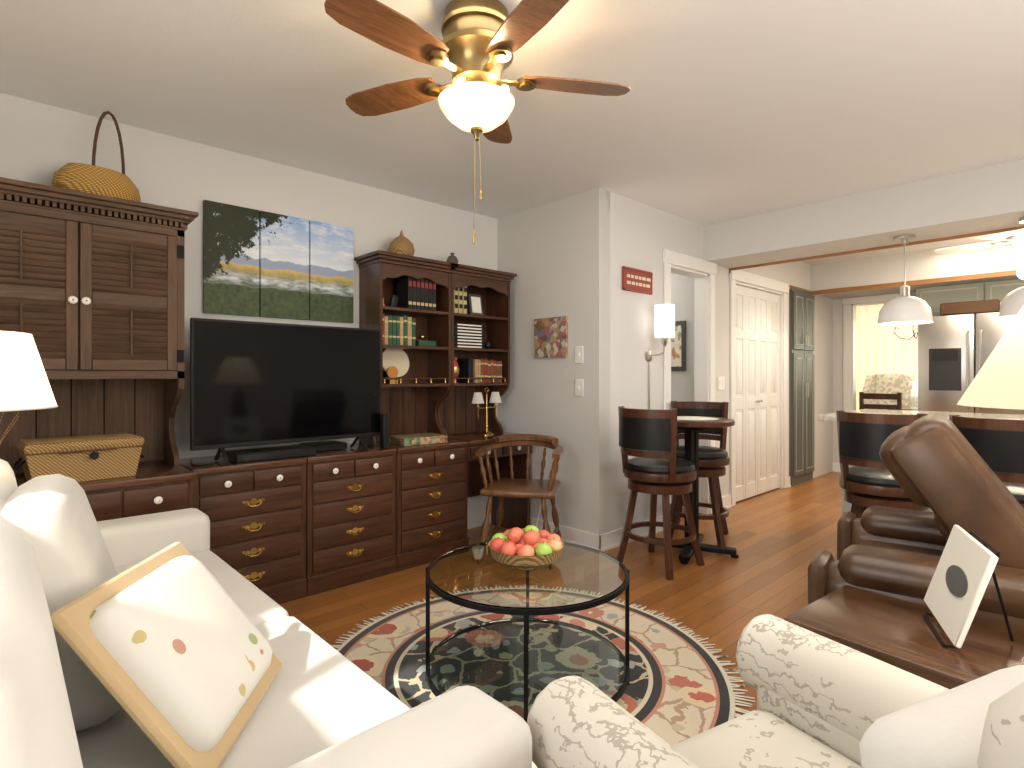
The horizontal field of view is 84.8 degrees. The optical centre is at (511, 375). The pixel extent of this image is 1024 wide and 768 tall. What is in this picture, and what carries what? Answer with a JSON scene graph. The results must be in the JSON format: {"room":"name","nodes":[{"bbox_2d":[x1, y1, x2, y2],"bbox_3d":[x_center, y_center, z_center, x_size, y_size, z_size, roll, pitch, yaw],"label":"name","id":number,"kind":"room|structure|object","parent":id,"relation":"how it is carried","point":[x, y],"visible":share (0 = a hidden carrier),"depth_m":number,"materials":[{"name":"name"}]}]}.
{"room":"living room","nodes":[
{"label":"living room","id":0,"kind":"room"},
{"bbox_2d":[0,93,496,528],"bbox_3d":[-1.479,-0.040,3.324,3.850,2.440,0.120,0,0,-43],"label":"wall","id":1,"kind":"structure","parent":0,"point":[41,143],"depth_m":3.09,"materials":[{"name":"white paint"}]},
{"bbox_2d":[203,200,352,322],"bbox_3d":[-1.354,-0.645,3.336,0.871,0.610,0.032,0,0,-43],"label":"artwork","id":2,"kind":"object","parent":1,"relation":"attached to","point":[257,263],"visible":0.86,"depth_m":3.28,"materials":[{"name":"fabric"}]},
{"bbox_2d":[0,0,1023,264],"bbox_3d":[2.622,-1.300,4.359,11.420,0.080,6.400,0,0,-43],"label":"ceiling","id":3,"kind":"structure","parent":0,"point":[722,110],"depth_m":2.50,"materials":[{"name":"white paint"}]},
{"bbox_2d":[324,0,630,243],"bbox_3d":[-0.142,-0.857,1.918,1.046,0.804,1.074,0,0,-43],"label":"ceiling fan","id":4,"kind":"object","parent":3,"relation":"hanging from","point":[478,46],"visible":1,"depth_m":1.85,"materials":[{"name":"brown wood"}]},
{"bbox_2d":[704,159,1023,267],"bbox_3d":[3.127,-1.110,3.429,0.450,0.300,3.950,0,0,-43],"label":"beam","id":5,"kind":"structure","parent":3,"relation":"attached to","point":[987,198],"depth_m":3.83,"materials":[{"name":"white paint"}]},
{"bbox_2d":[877,234,932,324],"bbox_3d":[2.711,-0.659,3.868,0.320,0.599,0.320,0,0,-43],"label":"pendant light","id":6,"kind":"object","parent":5,"relation":"hanging from","point":[905,308],"visible":1,"depth_m":3.79,"materials":[{"name":"white metal"}]},
{"bbox_2d":[998,217,1023,318],"bbox_3d":[3.154,-0.659,3.392,0.320,0.599,0.320,0,0,-43],"label":"pendant light","id":7,"kind":"object","parent":5,"relation":"hanging from","point":[1012,304],"visible":0.92,"depth_m":3.38,"materials":[{"name":"white metal"}]},
{"bbox_2d":[893,325,917,339],"bbox_3d":[5.352,-0.867,7.384,0.406,0.785,0.406,0,0,2],"label":"dining chandelier","id":8,"kind":"object","parent":3,"relation":"hanging from","point":[913,326],"visible":0.4,"depth_m":7.44,"materials":[{"name":"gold metal"}]},
{"bbox_2d":[811,240,1023,298],"bbox_3d":[5.028,-1.100,5.202,0.750,0.320,3.950,0,0,-43],"label":"soffit","id":9,"kind":"structure","parent":3,"relation":"attached to","point":[919,265],"depth_m":5.74,"materials":[{"name":"white paint"}]},
{"bbox_2d":[934,229,1023,263],"bbox_3d":[3.969,-0.862,4.353,1.141,0.794,1.135,0,0,-43],"label":"ceiling fan","id":10,"kind":"object","parent":3,"relation":"hanging from","point":[1015,253],"visible":0.85,"depth_m":4.32,"materials":[{"name":"white"}]},
{"bbox_2d":[497,188,609,534],"bbox_3d":[0.277,-0.040,4.175,0.120,2.440,1.030,0,0,-43],"label":"wall","id":11,"kind":"structure","parent":0,"point":[548,254],"depth_m":3.97,"materials":[{"name":"white paint"}]},
{"bbox_2d":[534,316,567,357],"bbox_3d":[0.281,-0.275,4.066,0.021,0.290,0.315,0,0,-43],"label":"picture","id":12,"kind":"object","parent":11,"relation":"attached to","point":[550,337],"visible":0.86,"depth_m":4.05},
{"bbox_2d":[530,517,603,551],"bbox_3d":[0.232,1.125,4.120,0.021,0.110,1.051,0,0,-43],"label":"baseboard","id":13,"kind":"structure","parent":11,"relation":"attached to","point":[570,535],"depth_m":3.88,"materials":[{"name":"white wood"}]},
{"bbox_2d":[575,346,582,362],"bbox_3d":[0.463,-0.144,3.878,0.012,0.118,0.072,0,0,-43],"label":"switch plate","id":14,"kind":"object","parent":11,"relation":"attached to","point":[578,349],"depth_m":3.87,"materials":[{"name":"white plastic"}]},
{"bbox_2d":[575,379,582,395],"bbox_3d":[0.463,0.085,3.878,0.012,0.118,0.072,0,0,-43],"label":"switch plate","id":15,"kind":"object","parent":11,"relation":"attached to","point":[579,382],"depth_m":3.87,"materials":[{"name":"white plastic"}]},
{"bbox_2d":[279,472,841,717],"bbox_3d":[2.622,1.210,4.359,11.420,0.060,6.400,0,0,-43],"label":"floor","id":16,"kind":"structure","parent":0,"point":[778,539],"depth_m":3.23,"materials":[{"name":"brown wood"}]},
{"bbox_2d":[0,331,57,411],"bbox_3d":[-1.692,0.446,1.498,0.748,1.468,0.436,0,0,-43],"label":"lampshade","id":17,"kind":"object","parent":16,"relation":"on","point":[24,383],"visible":1,"depth_m":1.59,"materials":[{"name":"white fabric"}]},
{"bbox_2d":[0,177,198,520],"bbox_3d":[-1.900,0.198,2.453,0.906,1.964,0.569,0,0,-43],"label":"hutch","id":18,"kind":"object","parent":16,"relation":"on","point":[92,293],"visible":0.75,"depth_m":2.50,"materials":[{"name":"brown wood"}]},
{"bbox_2d":[0,411,21,444],"bbox_3d":[-1.950,0.252,2.106,0.185,0.374,0.217,0,0,-43],"label":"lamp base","id":19,"kind":"object","parent":18,"relation":"on","point":[19,414],"visible":0.38,"depth_m":2.14,"materials":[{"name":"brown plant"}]},
{"bbox_2d":[12,433,143,481],"bbox_3d":[-1.844,0.353,2.403,0.265,0.170,0.440,0,0,43],"label":"wicker basket","id":20,"kind":"object","parent":18,"relation":"on","point":[91,457],"visible":1,"depth_m":2.32,"materials":[{"name":"brown wicker"}]},
{"bbox_2d":[52,111,140,201],"bbox_3d":[-1.919,-1.014,2.600,0.339,0.457,0.193,0,0,-43],"label":"basket","id":21,"kind":"object","parent":18,"relation":"on","point":[92,178],"visible":0.65,"depth_m":2.54,"materials":[{"name":"beige wicker"}]},
{"bbox_2d":[0,459,531,767],"bbox_3d":[-1.020,0.714,1.373,0.980,0.932,2.100,0,0,-43],"label":"sofa","id":22,"kind":"object","parent":16,"relation":"on","point":[168,639],"visible":1,"depth_m":1.05,"materials":[{"name":"white fabric"}]},
{"bbox_2d":[180,230,531,603],"bbox_3d":[-0.807,0.107,3.537,2.256,2.145,0.474,0,0,-43],"label":"wall unit","id":23,"kind":"object","parent":16,"relation":"on","point":[285,530],"depth_m":3.53,"materials":[{"name":"brown wood"}]},
{"bbox_2d":[190,318,380,464],"bbox_3d":[-1.182,0.078,3.068,1.033,0.717,0.204,0,0,-43],"label":"tv","id":24,"kind":"object","parent":23,"relation":"in","point":[252,383],"visible":0.9,"depth_m":2.99,"materials":[{"name":"black plastic"}]},
{"bbox_2d":[190,414,388,466],"bbox_3d":[-1.224,0.334,3.125,1.038,0.208,0.320,0,0,-43],"label":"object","id":25,"kind":"object","parent":23,"relation":"in","point":[274,453],"visible":0.96,"depth_m":3.02,"materials":[{"name":"black plastic"}]},
{"bbox_2d":[389,433,446,445],"bbox_3d":[-0.609,0.414,3.644,0.310,0.048,0.220,0,0,-37],"label":"box","id":26,"kind":"object","parent":23,"relation":"on","point":[417,439],"visible":1,"depth_m":3.58,"materials":[{"name":"cardboard"}]},
{"bbox_2d":[476,434,562,542],"bbox_3d":[0.066,0.794,3.677,0.538,0.774,0.506,0,0,12],"label":"chair","id":27,"kind":"object","parent":16,"relation":"on","point":[542,489],"visible":0.81,"depth_m":3.70,"materials":[{"name":"brown wood"}]},
{"bbox_2d":[331,595,754,767],"bbox_3d":[0.045,1.174,2.272,1.739,0.012,1.734,0,0,-43],"label":"rug","id":28,"kind":"object","parent":16,"relation":"on","point":[679,688],"visible":0.35,"depth_m":2.31,"materials":[{"name":"beige fabric"}]},
{"bbox_2d":[426,541,628,722],"bbox_3d":[0.057,0.948,2.131,0.760,0.436,0.760,0,0,-43],"label":"coffee table","id":29,"kind":"object","parent":28,"relation":"on","point":[517,665],"visible":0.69,"depth_m":2.07,"materials":[{"name":"clear glass"}]},
{"bbox_2d":[488,524,563,569],"bbox_3d":[0.055,0.655,2.184,0.296,0.137,0.296,0,0,-43],"label":"basket","id":30,"kind":"object","parent":29,"relation":"on","point":[531,547],"visible":1,"depth_m":2.10,"materials":[{"name":"red food"}]},
{"bbox_2d":[616,406,704,579],"bbox_3d":[0.910,0.689,3.488,0.475,0.990,0.444,0,0,-43],"label":"bar stool","id":31,"kind":"object","parent":16,"relation":"on","point":[654,467],"visible":1,"depth_m":3.33,"materials":[{"name":"brown wood"}]},
{"bbox_2d":[655,416,738,563],"bbox_3d":[1.207,0.733,3.764,0.555,0.893,0.557,0,0,-43],"label":"pub table","id":32,"kind":"object","parent":16,"relation":"on","point":[692,426],"visible":0.71,"depth_m":3.71,"materials":[{"name":"black iron"},{"name":"wood"},{"name":"stone"}]},
{"bbox_2d":[670,401,729,546],"bbox_3d":[1.351,0.689,4.085,0.444,0.990,0.475,0,0,24],"label":"bar stool","id":33,"kind":"object","parent":16,"relation":"on","point":[714,462],"visible":0.48,"depth_m":4.00,"materials":[{"name":"brown wood"}]},
{"bbox_2d":[527,614,1023,767],"bbox_3d":[0.553,0.703,0.794,0.730,0.949,0.932,0,0,-29],"label":"armchair","id":34,"kind":"object","parent":16,"relation":"on","point":[823,702],"visible":1,"depth_m":1.00,"materials":[{"name":"white fabric"}]},
{"bbox_2d":[789,287,813,486],"bbox_3d":[3.061,0.121,6.304,0.615,2.118,0.494,0,0,-43],"label":"pantry cabinet","id":35,"kind":"object","parent":16,"relation":"on","point":[801,387],"visible":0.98,"depth_m":6.08,"materials":[{"name":"grey"}]},
{"bbox_2d":[859,392,901,409],"bbox_3d":[4.540,0.690,6.832,0.420,0.980,0.440,0,0,-43],"label":"dining chair","id":36,"kind":"object","parent":16,"relation":"on","point":[897,397],"visible":0.21,"depth_m":6.69,"materials":[{"name":"brown wood"}]},
{"bbox_2d":[836,410,927,517],"bbox_3d":[2.050,0.689,3.087,0.444,0.990,0.475,0,0,43],"label":"bar stool","id":37,"kind":"object","parent":16,"relation":"on","point":[867,481],"visible":0.46,"depth_m":2.96,"materials":[{"name":"black leather"}]},
{"bbox_2d":[842,465,932,513],"bbox_3d":[3.346,0.740,3.209,0.654,0.880,2.454,0,0,-43],"label":"kitchen island","id":38,"kind":"object","parent":16,"relation":"on","point":[846,506],"depth_m":3.86,"materials":[{"name":"grey paint"}]},
{"bbox_2d":[818,409,1023,420],"bbox_3d":[3.254,0.280,3.123,1.020,0.040,2.530,0,0,-43],"label":"island countertop","id":39,"kind":"structure","parent":38,"relation":"on","point":[832,416],"depth_m":3.74,"materials":[{"name":"white stone"}]},
{"bbox_2d":[862,374,917,405],"bbox_3d":[5.628,0.575,8.385,0.691,1.208,0.700,0,0,-33],"label":"chair","id":40,"kind":"object","parent":16,"relation":"on","point":[906,385],"visible":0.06,"depth_m":8.49,"materials":[{"name":"beige fabric"}]},
{"bbox_2d":[784,585,1023,688],"bbox_3d":[1.189,0.920,1.277,0.400,0.520,0.950,0,0,-38],"label":"side table","id":41,"kind":"object","parent":16,"relation":"on","point":[898,633],"visible":0.27,"depth_m":1.42,"materials":[{"name":"brown wood"}]},
{"bbox_2d":[922,524,1013,647],"bbox_3d":[1.164,0.536,1.419,0.166,0.248,0.300,0,0,25],"label":"book stand","id":42,"kind":"object","parent":41,"relation":"on","point":[964,572],"visible":1,"depth_m":1.39,"materials":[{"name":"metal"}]},
{"bbox_2d":[957,305,1023,409],"bbox_3d":[1.321,0.231,1.286,0.470,0.855,0.470,0,0,-43],"label":"table lamp","id":43,"kind":"object","parent":41,"relation":"on","point":[997,381],"visible":1,"depth_m":1.30,"materials":[{"name":"beige fabric"}]},
{"bbox_2d":[902,405,917,410],"bbox_3d":[5.376,0.797,7.064,1.000,0.764,1.500,0,0,-43],"label":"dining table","id":44,"kind":"object","parent":16,"relation":"on","point":[913,408],"depth_m":7.05,"materials":[{"name":"brown wood"}]},
{"bbox_2d":[808,414,1023,632],"bbox_3d":[1.620,0.662,1.964,0.905,1.027,0.925,0,0,37],"label":"recliner","id":45,"kind":"object","parent":16,"relation":"on","point":[940,468],"visible":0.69,"depth_m":1.81,"materials":[{"name":"brown leather"}]},
{"bbox_2d":[918,299,1023,414],"bbox_3d":[4.667,0.225,5.589,0.721,1.891,0.910,0,0,-43],"label":"fridge","id":46,"kind":"object","parent":16,"relation":"on","point":[958,342],"visible":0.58,"depth_m":5.49,"materials":[{"name":"stainless steel"},{"name":"black plastic"}]},
{"bbox_2d":[949,414,1023,507],"bbox_3d":[2.404,0.689,2.708,0.475,0.990,0.444,0,0,-39],"label":"bar stool","id":47,"kind":"object","parent":16,"relation":"on","point":[997,445],"visible":0.31,"depth_m":2.56,"materials":[{"name":"black leather"}]},
{"bbox_2d":[671,273,693,445],"bbox_3d":[0.995,-0.040,5.707,0.120,2.440,2.050,0,0,-43],"label":"wall","id":48,"kind":"structure","parent":0,"point":[682,300],"depth_m":5.01,"materials":[{"name":"white paint"}]},
{"bbox_2d":[671,321,685,370],"bbox_3d":[1.440,-0.265,5.124,0.023,0.450,0.330,0,0,-43],"label":"framed picture","id":49,"kind":"object","parent":48,"relation":"attached to","point":[678,352],"visible":0.33,"depth_m":5.04,"materials":[{"name":"grey"}]},
{"bbox_2d":[599,188,832,532],"bbox_3d":[2.273,-0.040,5.415,4.728,2.440,0.120,0,0,-43],"label":"wall","id":50,"kind":"structure","parent":0,"point":[642,236],"depth_m":4.19,"materials":[{"name":"white paint"}]},
{"bbox_2d":[604,515,662,550],"bbox_3d":[0.883,1.125,4.023,0.760,0.110,0.021,0,0,-43],"label":"baseboard","id":51,"kind":"structure","parent":50,"relation":"attached to","point":[606,541],"depth_m":3.89,"materials":[{"name":"white"}]},
{"bbox_2d":[622,266,652,294],"bbox_3d":[0.906,-0.682,4.043,0.360,0.165,0.020,0,0,-43],"label":"sign","id":52,"kind":"object","parent":50,"relation":"attached to","point":[637,280],"visible":1,"depth_m":4.03,"materials":[{"name":"red"}]},
{"bbox_2d":[645,304,674,408],"bbox_3d":[1.083,0.125,4.080,0.144,1.270,0.207,0,0,-43],"label":"sconce","id":53,"kind":"object","parent":50,"relation":"attached to","point":[664,322],"visible":0.98,"depth_m":4.01,"materials":[{"name":"silver metal"}]},
{"bbox_2d":[663,249,716,513],"bbox_3d":[1.416,0.107,4.596,0.814,2.145,0.150,0,0,-43],"label":"door frame","id":54,"kind":"structure","parent":50,"relation":"attached to","point":[704,337],"depth_m":4.77,"materials":[{"name":"white wood"}]},
{"bbox_2d":[718,377,724,389],"bbox_3d":[1.839,0.070,4.920,0.115,0.118,0.009,0,0,-43],"label":"switch plate","id":55,"kind":"object","parent":50,"relation":"attached to","point":[721,380],"depth_m":4.92,"materials":[{"name":"white plastic"}]},
{"bbox_2d":[722,495,731,508],"bbox_3d":[1.852,1.125,4.927,0.290,0.110,0.021,0,0,-43],"label":"baseboard","id":56,"kind":"structure","parent":50,"relation":"attached to","point":[726,500],"depth_m":4.97,"materials":[{"name":"white"}]},
{"bbox_2d":[736,285,779,501],"bbox_3d":[2.408,0.165,5.483,1.056,2.006,0.060,0,0,-43],"label":"bifold doors","id":57,"kind":"structure","parent":50,"relation":"in","point":[757,392],"depth_m":5.48,"materials":[{"name":"white wood"}]},
{"bbox_2d":[729,270,788,506],"bbox_3d":[2.389,0.107,5.503,1.294,2.145,0.150,0,0,-43],"label":"door frame","id":58,"kind":"structure","parent":50,"relation":"attached to","point":[747,278],"depth_m":5.54,"materials":[{"name":"white wood"}]},
{"bbox_2d":[789,285,812,292],"bbox_3d":[2.686,-0.950,5.705,1.950,0.070,0.018,0,0,-43],"label":"trim","id":59,"kind":"structure","parent":50,"relation":"attached to","point":[790,286],"depth_m":6.11,"materials":[{"name":"brown wood"}]},
{"bbox_2d":[729,226,1023,272],"bbox_3d":[3.298,-0.950,3.588,0.018,0.070,3.950,0,0,-43],"label":"trim","id":60,"kind":"structure","parent":50,"relation":"attached to","point":[1020,227],"depth_m":4.14,"materials":[{"name":"brown wood"}]},
{"bbox_2d":[813,269,1023,294],"bbox_3d":[4.747,-0.938,4.940,0.018,0.045,3.950,0,0,-43],"label":"trim","id":61,"kind":"structure","parent":50,"relation":"attached to","point":[944,279],"depth_m":5.59,"materials":[{"name":"brown wood"}]},
{"bbox_2d":[833,293,897,462],"bbox_3d":[5.346,-0.040,5.498,0.120,2.440,3.950,0,0,-43],"label":"wall","id":62,"kind":"structure","parent":0,"point":[837,354],"depth_m":6.87,"materials":[{"name":"white paint"}]},
{"bbox_2d":[842,292,914,410],"bbox_3d":[4.382,0.122,6.513,0.146,2.115,0.940,0,0,-43],"label":"door frame","id":63,"kind":"structure","parent":62,"relation":"attached to","point":[849,352],"depth_m":6.75,"materials":[{"name":"white wood"}]},
{"bbox_2d":[915,282,982,315],"bbox_3d":[4.636,-0.778,5.913,0.346,0.316,0.575,0,0,-43],"label":"upper cabinet","id":64,"kind":"object","parent":62,"relation":"attached to","point":[934,298],"depth_m":5.80,"materials":[{"name":"grey paint"}]},
{"bbox_2d":[983,278,1023,300],"bbox_3d":[5.028,-0.778,5.492,0.346,0.316,0.575,0,0,-43],"label":"upper cabinet","id":65,"kind":"object","parent":62,"relation":"attached to","point":[992,290],"depth_m":5.51,"materials":[{"name":"grey paint"}]},
{"bbox_3d":[5.681,-0.040,7.280,2.800,2.440,6.100,0,0,-43],"label":"wall","id":66,"kind":"structure","parent":0,"visible":0},
{"bbox_2d":[856,304,917,409],"bbox_3d":[6.510,-0.006,8.121,0.059,2.312,4.160,0,0,-43],"label":"curtain","id":67,"kind":"object","parent":66,"relation":"hanging from","point":[882,349],"visible":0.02,"depth_m":8.86,"materials":[{"name":"cream fabric"}]}
]}

